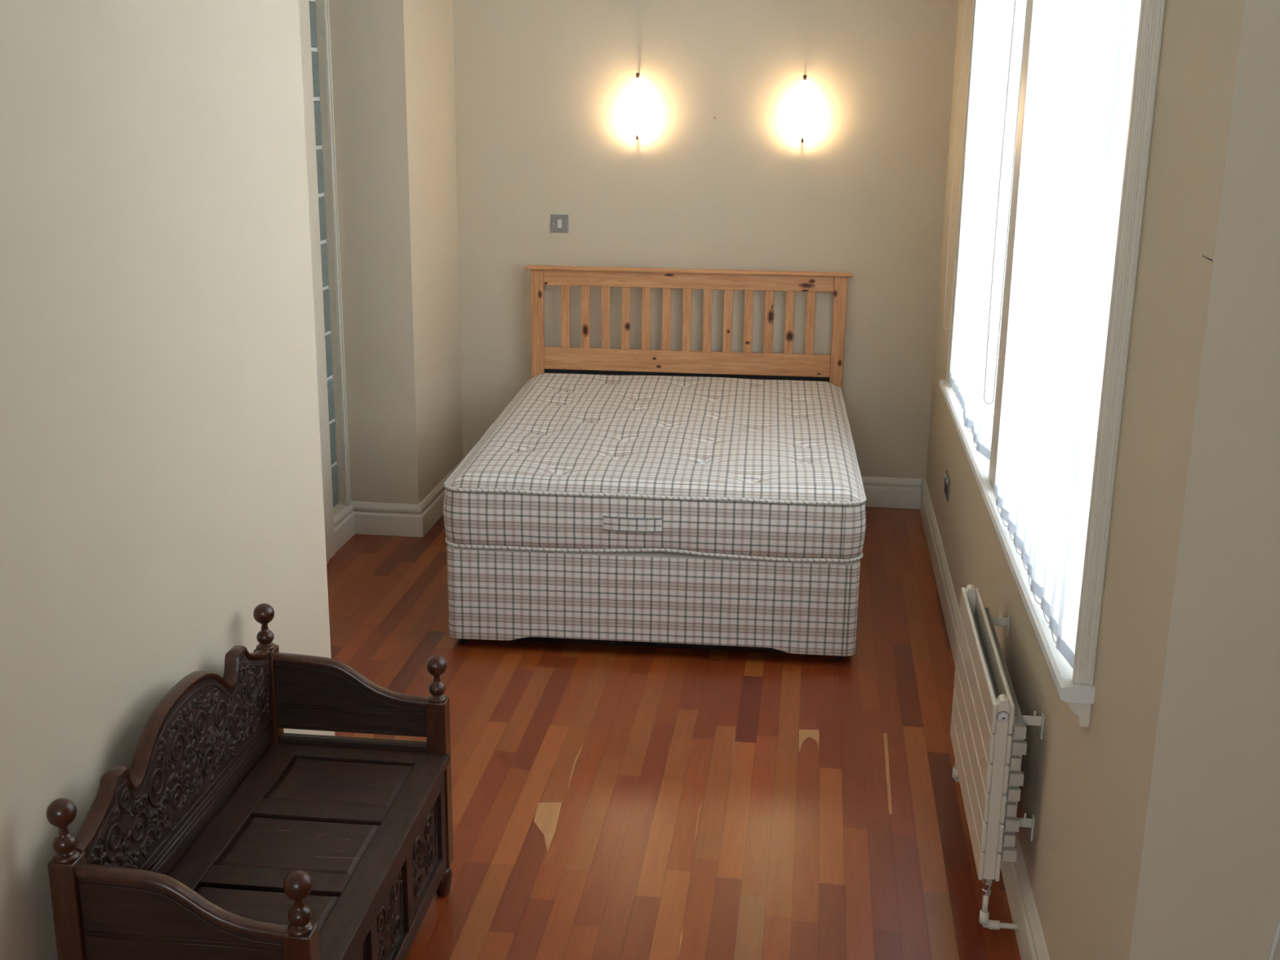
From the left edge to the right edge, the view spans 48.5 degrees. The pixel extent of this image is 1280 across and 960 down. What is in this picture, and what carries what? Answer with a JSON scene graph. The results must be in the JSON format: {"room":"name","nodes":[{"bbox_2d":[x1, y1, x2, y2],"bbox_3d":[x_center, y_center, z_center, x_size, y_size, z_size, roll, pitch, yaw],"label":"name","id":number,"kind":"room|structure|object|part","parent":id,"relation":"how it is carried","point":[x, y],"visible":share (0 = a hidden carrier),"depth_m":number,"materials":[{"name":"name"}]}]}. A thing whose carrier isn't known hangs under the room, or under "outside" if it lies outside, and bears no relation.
{"room":"bedroom","nodes":[
{"label":"bedroom","id":0,"kind":"room"},
{"bbox_2d":[0,0,334,959],"bbox_3d":[-1.183,0.016,1.187,0.100,3.000,4.968,3,16,7],"label":"wall partition","id":1,"kind":"structure","parent":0,"point":[161,476],"depth_m":2.68,"materials":[{"name":"paint"}]},
{"bbox_2d":[315,0,346,515],"bbox_3d":[-1.493,-0.755,3.929,0.150,3.000,3.545,3,16,7],"label":"wall","id":2,"kind":"structure","parent":0,"point":[319,3],"depth_m":5.63,"materials":[{"name":"paint"}]},
{"bbox_2d":[298,0,335,564],"bbox_3d":[-1.226,-1.127,5.267,0.037,3.000,0.137,3,16,7],"label":"trim","id":3,"kind":"structure","parent":2,"relation":"attached to","point":[304,5],"depth_m":5.36,"materials":[{"name":"beige paint"}]},
{"bbox_2d":[308,0,338,508],"bbox_3d":[-1.292,-1.245,5.425,0.098,2.858,0.235,3,16,7],"label":"window","id":4,"kind":"structure","parent":2,"relation":"in","point":[313,16],"depth_m":5.58,"materials":[{"name":"clear glass"}]},
{"bbox_2d":[323,0,351,506],"bbox_3d":[-1.197,-1.275,5.548,0.016,2.865,0.034,3,16,7],"label":"trim","id":5,"kind":"structure","parent":2,"relation":"attached to","point":[326,2],"depth_m":5.63,"materials":[{"name":"beige paint"}]},
{"bbox_2d":[333,458,463,552],"bbox_3d":[-1.033,0.099,6.208,0.313,0.137,1.053,3,16,7],"label":"baseboard","id":6,"kind":"structure","parent":2,"relation":"attached to","point":[357,517],"depth_m":5.97,"materials":[{"name":"beige paint"}]},
{"bbox_2d":[328,0,462,504],"bbox_3d":[-1.099,-1.339,6.031,0.493,3.000,0.882,3,16,7],"label":"wall pier","id":7,"kind":"object","parent":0,"point":[393,67],"visible":0.56,"depth_m":5.78,"materials":[{"name":"paint"}]},
{"bbox_2d":[326,506,1021,959],"bbox_3d":[-0.023,1.139,2.794,5.419,0.002,8.084,3,16,7],"label":"floor","id":8,"kind":"structure","parent":0,"point":[610,802],"depth_m":3.90,"materials":[{"name":"brown wood"}]},
{"bbox_2d":[45,603,453,959],"bbox_3d":[-0.704,0.749,2.839,0.449,0.709,0.963,2,16,6],"label":"carved settle","id":9,"kind":"object","parent":8,"relation":"on","point":[227,834],"visible":1,"depth_m":2.83,"materials":[{"name":"brown wood"}]},
{"bbox_3d":[-0.954,0.914,2.436,0.048,0.602,0.048,2,16,6],"label":"post","id":10,"kind":"part","parent":9,"relation":"part of","materials":[{"name":"brown wood"}]},
{"bbox_3d":[-0.896,0.457,2.780,0.031,0.119,0.874,2,16,6],"label":"crest moulding","id":11,"kind":"part","parent":9,"relation":"part of","materials":[{"name":"brown wood"}]},
{"bbox_3d":[-0.896,0.551,2.806,0.020,0.300,0.875,2,16,6],"label":"panel","id":12,"kind":"part","parent":9,"relation":"part of","materials":[{"name":"brown wood"}]},
{"bbox_3d":[-0.754,0.736,2.364,0.357,0.175,0.018,2,16,6],"label":"panel","id":13,"kind":"part","parent":9,"relation":"part of","materials":[{"name":"brown wood"}]},
{"bbox_3d":[-0.754,0.695,2.352,0.357,0.101,0.028,2,16,6],"label":"moulding","id":14,"kind":"part","parent":9,"relation":"part of","materials":[{"name":"brown wood"}]},
{"bbox_3d":[-0.712,0.808,2.595,0.272,0.016,0.197,2,16,6],"label":"sunk panel","id":15,"kind":"part","parent":9,"relation":"part of","materials":[{"name":"brown wood"}]},
{"bbox_3d":[-0.853,0.670,3.312,0.048,0.602,0.048,2,16,6],"label":"post","id":16,"kind":"part","parent":9,"relation":"part of","materials":[{"name":"brown wood"}]},
{"bbox_3d":[-0.682,0.736,2.852,0.272,0.016,0.198,2,16,6],"label":"sunk panel","id":17,"kind":"part","parent":9,"relation":"part of","materials":[{"name":"brown wood"}]},
{"bbox_3d":[-0.562,0.980,2.410,0.048,0.499,0.048,2,16,6],"label":"post","id":18,"kind":"part","parent":9,"relation":"part of","materials":[{"name":"brown wood"}]},
{"bbox_3d":[-0.686,0.740,2.835,0.413,0.020,0.879,2,16,6],"label":"seat lid","id":19,"kind":"part","parent":9,"relation":"part of","materials":[{"name":"brown wood"}]},
{"bbox_3d":[-0.653,0.665,3.108,0.272,0.016,0.197,2,16,6],"label":"sunk panel","id":20,"kind":"part","parent":9,"relation":"part of","materials":[{"name":"brown wood"}]},
{"bbox_3d":[-0.653,0.451,3.228,0.357,0.101,0.028,2,16,6],"label":"moulding","id":21,"kind":"part","parent":9,"relation":"part of","materials":[{"name":"brown wood"}]},
{"bbox_3d":[-0.654,0.492,3.240,0.357,0.175,0.018,2,16,6],"label":"panel","id":22,"kind":"part","parent":9,"relation":"part of","materials":[{"name":"brown wood"}]},
{"bbox_3d":[-0.541,0.965,2.597,0.010,0.172,0.248,2,16,6],"label":"panel","id":23,"kind":"part","parent":9,"relation":"part of","materials":[{"name":"brown wood"}]},
{"bbox_3d":[-0.511,0.893,2.857,0.010,0.172,0.211,2,16,6],"label":"panel","id":24,"kind":"part","parent":9,"relation":"part of","materials":[{"name":"brown wood"}]},
{"bbox_3d":[-0.505,0.888,2.855,0.022,0.269,0.871,2,16,6],"label":"frame","id":25,"kind":"part","parent":9,"relation":"part of","materials":[{"name":"brown wood"}]},
{"bbox_3d":[-0.481,0.820,3.117,0.010,0.172,0.248,2,16,6],"label":"panel","id":26,"kind":"part","parent":9,"relation":"part of","materials":[{"name":"brown wood"}]},
{"bbox_3d":[-0.462,0.737,3.286,0.048,0.499,0.048,2,16,6],"label":"post","id":27,"kind":"part","parent":9,"relation":"part of","materials":[{"name":"brown wood"}]},
{"bbox_2d":[446,544,860,660],"bbox_3d":[0.113,0.173,5.573,1.365,0.365,1.835,2,16,5],"label":"base","id":28,"kind":"object","parent":8,"relation":"on","point":[648,599],"visible":0.38,"depth_m":4.69,"materials":[{"name":"beige fabric"}]},
{"bbox_2d":[443,373,866,562],"bbox_3d":[0.117,-0.117,5.487,1.416,0.246,1.881,2,16,5],"label":"mattress","id":29,"kind":"object","parent":28,"relation":"on","point":[721,467],"visible":1,"depth_m":4.74,"materials":[{"name":"fabric"}]},
{"bbox_3d":[-0.024,0.143,4.601,0.190,0.044,0.012,2,16,5],"label":"carry handle","id":30,"kind":"part","parent":29,"relation":"part of","materials":[{"name":"white fabric"}]},
{"bbox_3d":[0.118,-0.214,5.466,1.372,0.046,1.850,2,16,5],"label":"panel","id":31,"kind":"part","parent":29,"relation":"part of","materials":[{"name":"white fabric"}]},
{"bbox_2d":[525,264,852,389],"bbox_3d":[0.204,-0.472,6.368,1.430,0.941,0.054,2,16,5],"label":"headboard","id":32,"kind":"object","parent":28,"relation":"attached to","point":[564,359],"visible":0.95,"depth_m":6.31,"materials":[{"name":"brown wood"}]},
{"bbox_3d":[-0.462,-0.490,6.432,0.056,0.925,0.032,2,16,5],"label":"post","id":33,"kind":"part","parent":32,"relation":"part of","materials":[{"name":"brown wood"}]},
{"bbox_3d":[0.206,-0.528,6.361,1.282,0.100,0.022,2,16,5],"label":"rail","id":34,"kind":"part","parent":32,"relation":"part of","materials":[{"name":"brown wood"}]},
{"bbox_3d":[0.210,-0.878,6.263,1.282,0.070,0.022,2,16,5],"label":"rail","id":35,"kind":"part","parent":32,"relation":"part of","materials":[{"name":"brown wood"}]},
{"bbox_3d":[0.210,-0.917,6.243,1.430,0.016,0.054,2,16,5],"label":"cap rail","id":36,"kind":"part","parent":32,"relation":"part of","materials":[{"name":"brown wood"}]},
{"bbox_3d":[0.871,-0.442,6.322,0.056,0.925,0.032,2,16,5],"label":"post","id":37,"kind":"part","parent":32,"relation":"part of","materials":[{"name":"brown wood"}]},
{"bbox_2d":[453,0,959,488],"bbox_3d":[0.205,-1.383,6.249,2.840,3.000,0.120,3,16,7],"label":"wall","id":38,"kind":"structure","parent":0,"point":[541,86],"depth_m":6.19,"materials":[{"name":"paint"}]},
{"bbox_2d":[551,213,568,232],"bbox_3d":[-0.357,-1.139,6.321,0.080,0.080,0.010,3,16,7],"label":"light switch","id":39,"kind":"object","parent":38,"relation":"attached to","point":[559,223],"visible":1,"depth_m":6.32,"materials":[{"name":"metal"}]},
{"bbox_2d":[623,72,649,139],"bbox_3d":[-0.008,-1.602,6.099,0.090,0.277,0.090,-14,21,-42],"label":"wall lamp","id":40,"kind":"object","parent":38,"relation":"attached to","point":[637,103],"visible":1,"depth_m":6.08,"materials":[{"name":"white glass"}]},
{"bbox_2d":[790,75,817,142],"bbox_3d":[0.696,-1.570,6.017,0.090,0.277,0.090,-14,21,-42],"label":"wall lamp","id":41,"kind":"object","parent":38,"relation":"attached to","point":[803,108],"visible":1,"depth_m":6.00,"materials":[{"name":"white glass"}]},
{"bbox_2d":[861,475,921,509],"bbox_3d":[0.228,0.016,6.562,2.100,0.137,0.020,3,16,7],"label":"baseboard","id":42,"kind":"structure","parent":38,"relation":"attached to","point":[882,492],"depth_m":6.45,"materials":[{"name":"beige paint"}]},
{"bbox_2d":[925,0,1189,959],"bbox_3d":[1.212,-0.781,4.143,0.300,3.000,3.977,3,16,7],"label":"wall","id":43,"kind":"structure","parent":0,"point":[1064,771],"depth_m":2.88,"materials":[{"name":"paint"}]},
{"bbox_2d":[943,470,950,502],"bbox_3d":[1.166,0.022,5.410,0.012,0.086,0.146,3,16,7],"label":"wall socket","id":44,"kind":"object","parent":43,"relation":"attached to","point":[947,480],"visible":1,"depth_m":5.36,"materials":[{"name":"metal"}]},
{"bbox_2d":[920,479,1049,959],"bbox_3d":[1.017,0.630,4.404,0.020,0.137,4.277,3,16,7],"label":"baseboard","id":45,"kind":"structure","parent":43,"relation":"attached to","point":[1029,935],"depth_m":3.35,"materials":[{"name":"beige paint"}]},
{"bbox_2d":[950,584,1044,929],"bbox_3d":[0.857,0.647,3.465,0.118,0.568,0.748,3,16,7],"label":"radiator","id":46,"kind":"object","parent":43,"relation":"attached to","point":[988,727],"visible":1,"depth_m":3.19,"materials":[{"name":"metal"}]},
{"bbox_2d":[938,0,1165,727],"bbox_3d":[1.091,-0.987,3.642,0.283,2.235,2.822,3,16,7],"label":"window","id":47,"kind":"structure","parent":43,"relation":"in","point":[1075,686],"depth_m":2.54,"materials":[{"name":"beige paint"}]},
{"bbox_2d":[942,0,1026,460],"bbox_3d":[1.066,-1.200,4.376,0.048,2.021,1.334,3,16,7],"label":"vertical blind","id":48,"kind":"object","parent":47,"relation":"attached to","point":[993,19],"visible":0.97,"depth_m":4.22,"materials":[{"name":"white fabric"}]},
{"bbox_3d":[1.142,-1.423,4.995,0.037,1.804,0.013,3,16,7],"label":"pull cord","id":49,"kind":"part","parent":48,"relation":"part of","materials":[{"name":"white plastic"}]},
{"bbox_3d":[1.048,-0.228,4.620,0.017,0.017,1.042,3,16,7],"label":"bead chain","id":50,"kind":"part","parent":48,"relation":"part of","materials":[{"name":"white plastic"}]},
{"bbox_3d":[1.053,0.020,3.927,0.233,0.030,2.822,3,16,7],"label":"sill","id":51,"kind":"part","parent":47,"relation":"part of","materials":[{"name":"white paint"}]},
{"bbox_2d":[983,0,1141,669],"bbox_3d":[0.890,-0.814,3.021,0.048,2.039,1.435,3,16,7],"label":"vertical blind","id":52,"kind":"object","parent":47,"relation":"attached to","point":[1081,67],"visible":0.99,"depth_m":2.86,"materials":[{"name":"white fabric"}]},
{"bbox_3d":[0.973,-1.068,3.683,0.037,1.784,0.013,3,16,7],"label":"pull cord","id":53,"kind":"part","parent":52,"relation":"part of","materials":[{"name":"white plastic"}]},
{"bbox_3d":[0.865,0.175,3.239,0.012,0.017,1.081,3,16,7],"label":"bead chain","id":54,"kind":"part","parent":52,"relation":"part of","materials":[{"name":"white plastic"}]},
{"bbox_2d":[1083,0,1279,959],"bbox_3d":[1.723,-0.176,2.009,1.862,3.000,0.300,3,16,7],"label":"wall","id":55,"kind":"structure","parent":0,"point":[1187,862],"depth_m":2.09,"materials":[{"name":"paint"}]},
{"bbox_2d":[1267,918,1279,959],"bbox_3d":[0.998,0.854,2.227,0.066,0.841,0.008,3,16,7],"label":"cable","id":56,"kind":"object","parent":55,"relation":"attached to","point":[1277,935],"visible":1,"depth_m":2.19,"materials":[{"name":"white paint"}]}
]}

